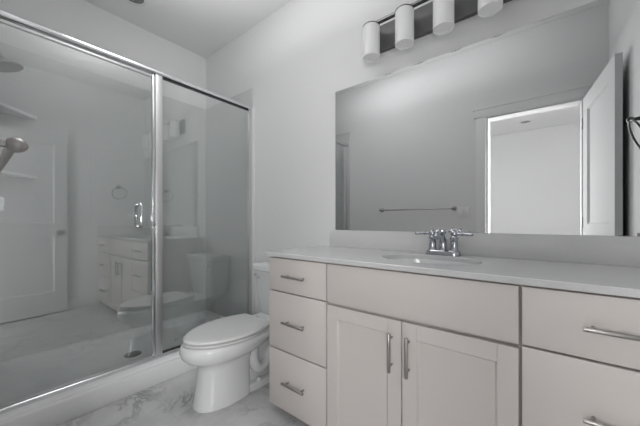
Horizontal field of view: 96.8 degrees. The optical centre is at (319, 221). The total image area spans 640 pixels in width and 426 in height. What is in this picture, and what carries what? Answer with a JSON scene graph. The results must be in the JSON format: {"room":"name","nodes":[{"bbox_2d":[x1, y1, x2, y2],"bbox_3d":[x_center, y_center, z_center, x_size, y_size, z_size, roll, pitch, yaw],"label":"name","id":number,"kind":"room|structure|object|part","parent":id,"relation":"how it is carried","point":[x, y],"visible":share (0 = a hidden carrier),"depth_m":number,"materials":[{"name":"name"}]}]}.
{"room":"bathroom","nodes":[
{"label":"bathroom","id":0,"kind":"room"},
{"bbox_2d":[0,0,205,108],"bbox_3d":[-1.770,-0.333,2.357,0.100,2.766,1.700,0,0,39],"label":"wall","id":1,"kind":"structure","parent":0,"point":[84,21],"depth_m":2.30,"materials":[{"name":"paint"}]},
{"bbox_2d":[0,102,36,119],"bbox_3d":[-1.961,-0.725,1.781,0.300,0.020,0.300,0,0,39],"label":"corner shelf","id":2,"kind":"object","parent":1,"relation":"attached to","point":[4,108],"visible":1,"depth_m":1.86,"materials":[{"name":"plastic"}]},
{"bbox_2d":[0,170,36,178],"bbox_3d":[-1.961,-0.310,1.781,0.300,0.020,0.300,0,0,39],"label":"corner shelf","id":3,"kind":"object","parent":1,"relation":"attached to","point":[3,172],"visible":0.91,"depth_m":1.85,"materials":[{"name":"plastic"}]},
{"bbox_2d":[0,42,205,361],"bbox_3d":[-1.689,-0.087,2.369,0.012,2.175,1.556,0,0,39],"label":"shower tile","id":4,"kind":"structure","parent":1,"relation":"attached to","point":[76,266],"depth_m":2.21,"materials":[{"name":"grey tile"}]},
{"bbox_2d":[58,368,309,425],"bbox_3d":[-0.463,1.100,1.371,3.374,0.100,1.800,0,0,39],"label":"floor","id":5,"kind":"structure","parent":0,"point":[168,402],"depth_m":1.56,"materials":[{"name":"stone"}]},
{"bbox_2d":[0,310,223,425],"bbox_3d":[-1.361,0.985,2.105,0.830,0.130,1.556,0,0,39],"label":"shower pan","id":6,"kind":"object","parent":5,"relation":"on","point":[23,376],"visible":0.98,"depth_m":1.86,"materials":[{"name":"ceramic"}]},
{"bbox_2d":[179,261,270,412],"bbox_3d":[-0.478,0.681,1.857,0.454,0.737,0.849,0,0,39],"label":"toilet","id":7,"kind":"object","parent":5,"relation":"on","point":[230,354],"visible":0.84,"depth_m":1.64,"materials":[{"name":"white ceramic"}]},
{"bbox_3d":[-0.549,0.868,1.768,0.362,0.364,0.620,0,0,39],"label":"bowl","id":8,"kind":"part","parent":7,"relation":"part of","materials":[{"name":"white ceramic"}]},
{"bbox_3d":[-0.581,0.675,1.729,0.366,0.017,0.481,0,0,39],"label":"seat","id":9,"kind":"part","parent":7,"relation":"part of","materials":[{"name":"white plastic"}]},
{"bbox_3d":[-0.576,0.655,1.734,0.370,0.022,0.502,0,0,39],"label":"lid","id":10,"kind":"part","parent":7,"relation":"part of","materials":[{"name":"white plastic"}]},
{"bbox_3d":[-0.281,0.340,2.103,0.454,0.053,0.219,0,0,39],"label":"tank lid","id":11,"kind":"part","parent":7,"relation":"part of","materials":[{"name":"white ceramic"}]},
{"bbox_3d":[-0.277,0.529,2.107,0.428,0.326,0.200,0,0,39],"label":"tank","id":12,"kind":"part","parent":7,"relation":"part of","materials":[{"name":"white ceramic"}]},
{"bbox_2d":[269,256,639,425],"bbox_3d":[0.483,0.620,1.274,1.569,0.861,0.561,0,0,39],"label":"vanity cabinet","id":13,"kind":"object","parent":5,"relation":"on","point":[351,345],"visible":0.99,"depth_m":1.00,"materials":[{"name":"paint"}]},
{"bbox_3d":[-0.135,0.839,1.434,0.150,0.014,0.037,0,0,39],"label":"drawer handle","id":14,"kind":"part","parent":13,"relation":"part of","materials":[{"name":"silver metal"}]},
{"bbox_3d":[-0.135,0.525,1.434,0.150,0.014,0.037,0,0,39],"label":"drawer handle","id":15,"kind":"part","parent":13,"relation":"part of","materials":[{"name":"silver metal"}]},
{"bbox_3d":[-0.135,0.283,1.434,0.150,0.014,0.037,0,0,39],"label":"drawer handle","id":16,"kind":"part","parent":13,"relation":"part of","materials":[{"name":"silver metal"}]},
{"bbox_3d":[-0.120,0.844,1.460,0.396,0.308,0.023,0,0,39],"label":"drawer","id":17,"kind":"part","parent":13,"relation":"part of","materials":[{"name":"paint"}]},
{"bbox_3d":[-0.120,0.530,1.460,0.396,0.305,0.023,0,0,39],"label":"drawer","id":18,"kind":"part","parent":13,"relation":"part of","materials":[{"name":"paint"}]},
{"bbox_3d":[-0.120,0.283,1.460,0.396,0.175,0.023,0,0,39],"label":"drawer","id":19,"kind":"part","parent":13,"relation":"part of","materials":[{"name":"paint"}]},
{"bbox_3d":[0.180,0.692,1.219,0.360,0.612,0.023,0,0,39],"label":"door","id":20,"kind":"part","parent":13,"relation":"part of","materials":[{"name":"paint"}]},
{"bbox_3d":[0.273,0.508,1.107,0.014,0.150,0.037,0,0,39],"label":"door handle","id":21,"kind":"part","parent":13,"relation":"part of","materials":[{"name":"silver metal"}]},
{"bbox_3d":[0.326,0.508,1.063,0.014,0.150,0.037,0,0,39],"label":"door handle","id":22,"kind":"part","parent":13,"relation":"part of","materials":[{"name":"silver metal"}]},
{"bbox_3d":[0.326,0.284,1.102,0.733,0.177,0.023,0,0,39],"label":"false drawer","id":23,"kind":"part","parent":13,"relation":"part of","materials":[{"name":"paint"}]},
{"bbox_2d":[264,246,639,297],"bbox_3d":[0.480,0.178,1.296,1.606,0.021,0.534,0,0,39],"label":"countertop","id":24,"kind":"structure","parent":13,"relation":"on","point":[593,278],"depth_m":1.02,"materials":[{"name":"stone"}]},
{"bbox_2d":[391,258,470,264],"bbox_3d":[0.493,0.272,1.294,0.473,0.164,0.341,0,0,39],"label":"sink","id":25,"kind":"object","parent":24,"relation":"in","point":[418,260],"visible":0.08,"depth_m":1.43,"materials":[{"name":"white ceramic"}]},
{"bbox_2d":[415,228,473,256],"bbox_3d":[0.614,0.100,1.424,0.183,0.135,0.217,0,0,-12],"label":"faucet","id":26,"kind":"object","parent":24,"relation":"on","point":[439,233],"visible":1,"depth_m":1.40,"materials":[{"name":"silver metal"}]},
{"bbox_3d":[0.553,0.051,1.486,0.104,0.037,0.035,0,0,39],"label":"lever handle","id":27,"kind":"part","parent":26,"relation":"part of","materials":[{"name":"silver metal"}]},
{"bbox_3d":[0.580,0.110,1.464,0.052,0.080,0.052,0,0,39],"label":"handle post","id":28,"kind":"part","parent":26,"relation":"part of","materials":[{"name":"silver metal"}]},
{"bbox_3d":[0.590,0.091,1.393,0.048,0.117,0.148,0,0,39],"label":"spout","id":29,"kind":"part","parent":26,"relation":"part of","materials":[{"name":"silver metal"}]},
{"bbox_3d":[0.621,0.154,1.432,0.166,0.027,0.062,0,0,39],"label":"plate","id":30,"kind":"part","parent":26,"relation":"part of","materials":[{"name":"silver metal"}]},
{"bbox_3d":[0.661,0.110,1.399,0.052,0.080,0.052,0,0,39],"label":"handle post","id":31,"kind":"part","parent":26,"relation":"part of","materials":[{"name":"silver metal"}]},
{"bbox_3d":[0.688,0.051,1.377,0.104,0.037,0.035,0,0,39],"label":"lever handle","id":32,"kind":"part","parent":26,"relation":"part of","materials":[{"name":"silver metal"}]},
{"bbox_3d":[0.468,0.692,0.988,0.369,0.612,0.023,0,0,39],"label":"door","id":33,"kind":"part","parent":13,"relation":"part of","materials":[{"name":"paint"}]},
{"bbox_3d":[0.781,0.530,0.737,0.419,0.305,0.023,0,0,39],"label":"drawer","id":34,"kind":"part","parent":13,"relation":"part of","materials":[{"name":"paint"}]},
{"bbox_3d":[0.781,0.283,0.737,0.419,0.175,0.023,0,0,39],"label":"drawer","id":35,"kind":"part","parent":13,"relation":"part of","materials":[{"name":"paint"}]},
{"bbox_3d":[0.764,0.525,0.712,0.155,0.014,0.037,0,0,39],"label":"drawer handle","id":36,"kind":"part","parent":13,"relation":"part of","materials":[{"name":"silver metal"}]},
{"bbox_3d":[0.764,0.283,0.712,0.155,0.014,0.037,0,0,39],"label":"drawer handle","id":37,"kind":"part","parent":13,"relation":"part of","materials":[{"name":"silver metal"}]},
{"bbox_2d":[84,0,291,57],"bbox_3d":[-0.463,-1.766,1.371,3.374,0.100,1.800,0,0,39],"label":"ceiling","id":38,"kind":"structure","parent":0,"point":[201,27],"depth_m":2.38,"materials":[{"name":"paint"}]},
{"bbox_2d":[126,0,147,5],"bbox_3d":[-1.418,-1.710,2.164,0.184,0.011,0.184,0,0,39],"label":"recessed light","id":39,"kind":"object","parent":38,"relation":"in","point":[134,2],"visible":1,"depth_m":2.21,"materials":[{"name":"paint"}]},
{"bbox_2d":[206,0,639,313],"bbox_3d":[0.070,-0.333,2.034,3.374,2.766,0.100,0,0,39],"label":"wall","id":40,"kind":"structure","parent":0,"point":[294,61],"depth_m":2.11,"materials":[{"name":"paint"}]},
{"bbox_2d":[206,88,251,316],"bbox_3d":[-0.901,-0.062,2.741,0.776,2.225,0.012,0,0,39],"label":"wall tile","id":41,"kind":"structure","parent":40,"relation":"attached to","point":[226,124],"depth_m":2.73,"materials":[{"name":"grey tile"}]},
{"bbox_2d":[0,9,250,413],"bbox_3d":[-1.105,-0.049,1.900,0.107,1.937,1.556,0,0,39],"label":"shower door frame","id":42,"kind":"structure","parent":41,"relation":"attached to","point":[157,76],"depth_m":1.89,"materials":[{"name":"silver metal"}]},
{"bbox_3d":[-1.327,0.886,1.624,0.015,0.012,0.672,0,0,39],"label":"door rail","id":43,"kind":"part","parent":42,"relation":"part of","materials":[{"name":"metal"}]},
{"bbox_3d":[-1.327,-0.965,1.624,0.015,0.014,0.672,0,0,39],"label":"door rail","id":44,"kind":"part","parent":42,"relation":"part of","materials":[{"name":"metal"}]},
{"bbox_3d":[-1.107,0.907,1.901,0.037,0.025,1.556,0,0,39],"label":"rail","id":45,"kind":"part","parent":42,"relation":"part of","materials":[{"name":"silver metal"}]},
{"bbox_3d":[-1.107,-1.002,1.901,0.038,0.031,1.556,0,0,39],"label":"rail","id":46,"kind":"part","parent":42,"relation":"part of","materials":[{"name":"silver metal"}]},
{"bbox_3d":[-1.165,-0.040,1.825,0.107,0.164,0.024,0,0,39],"label":"door handle","id":47,"kind":"part","parent":42,"relation":"part of","materials":[{"name":"silver metal"}]},
{"bbox_3d":[-1.094,-0.040,1.919,0.032,1.892,0.044,0,0,39],"label":"post","id":48,"kind":"part","parent":42,"relation":"part of","materials":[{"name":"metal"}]},
{"bbox_2d":[252,107,254,314],"bbox_3d":[-0.583,-0.030,2.489,0.034,1.940,0.007,0,0,39],"label":"trim","id":49,"kind":"structure","parent":40,"relation":"attached to","point":[253,108],"depth_m":2.48,"materials":[{"name":"paint"}]},
{"bbox_2d":[363,0,511,62],"bbox_3d":[0.627,-1.064,1.425,0.900,0.222,0.151,0,0,39],"label":"vanity light","id":50,"kind":"object","parent":40,"relation":"attached to","point":[438,17],"visible":1,"depth_m":1.50,"materials":[{"name":"white glass"}]},
{"bbox_3d":[0.299,-1.042,1.655,0.098,0.179,0.098,0,0,39],"label":"lamp shade","id":51,"kind":"part","parent":50,"relation":"part of","materials":[{"name":"white glass"}]},
{"bbox_3d":[0.455,-1.042,1.530,0.098,0.179,0.098,0,0,39],"label":"lamp shade","id":52,"kind":"part","parent":50,"relation":"part of","materials":[{"name":"white glass"}]},
{"bbox_3d":[0.611,-1.042,1.405,0.098,0.179,0.098,0,0,39],"label":"lamp shade","id":53,"kind":"part","parent":50,"relation":"part of","materials":[{"name":"white glass"}]},
{"bbox_3d":[0.767,-1.042,1.280,0.098,0.179,0.098,0,0,39],"label":"lamp shade","id":54,"kind":"part","parent":50,"relation":"part of","materials":[{"name":"white glass"}]},
{"bbox_2d":[330,230,639,266],"bbox_3d":[0.669,0.112,1.473,1.532,0.112,0.020,0,0,39],"label":"backsplash","id":55,"kind":"structure","parent":40,"relation":"attached to","point":[603,250],"depth_m":1.27,"materials":[{"name":"stone"}]},
{"bbox_2d":[335,0,639,235],"bbox_3d":[0.677,-0.413,1.477,1.469,0.937,0.006,0,0,39],"label":"mirror","id":56,"kind":"object","parent":40,"relation":"attached to","point":[533,128],"visible":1,"depth_m":1.32,"materials":[{"name":"clear glass"}]},
{"bbox_3d":[-0.118,-0.333,0.018,5.606,2.766,0.120,0,0,39],"label":"wall","id":57,"kind":"structure","parent":0,"visible":0},
{"bbox_2d":[0,137,28,172],"bbox_3d":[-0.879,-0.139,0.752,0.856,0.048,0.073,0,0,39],"label":"shower head","id":58,"kind":"object","parent":57,"relation":"attached to","point":[11,145],"visible":1,"depth_m":0.51,"materials":[{"name":"silver metal"}]},
{"bbox_3d":[-0.572,-0.139,0.489,0.048,0.048,0.046,0,0,39],"label":"post","id":59,"kind":"part","parent":58,"relation":"part of","materials":[{"name":"silver metal"}]},
{"bbox_3d":[-1.879,-0.062,1.516,0.784,2.225,0.012,0,0,39],"label":"wall tile","id":60,"kind":"structure","parent":0,"visible":0},
{"bbox_2d":[0,197,4,210],"bbox_3d":[-1.825,-0.110,1.560,0.149,0.149,0.125,0,0,39],"label":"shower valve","id":61,"kind":"object","parent":60,"relation":"attached to","point":[2,199],"visible":1,"depth_m":1.59,"materials":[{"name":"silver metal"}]},
{"bbox_2d":[0,53,23,72],"bbox_3d":[-1.817,-0.946,1.602,0.184,0.187,0.202,0,0,39],"label":"shower","id":62,"kind":"object","parent":60,"relation":"attached to","point":[6,66],"visible":1,"depth_m":1.62,"materials":[{"name":"silver metal"}]}
]}

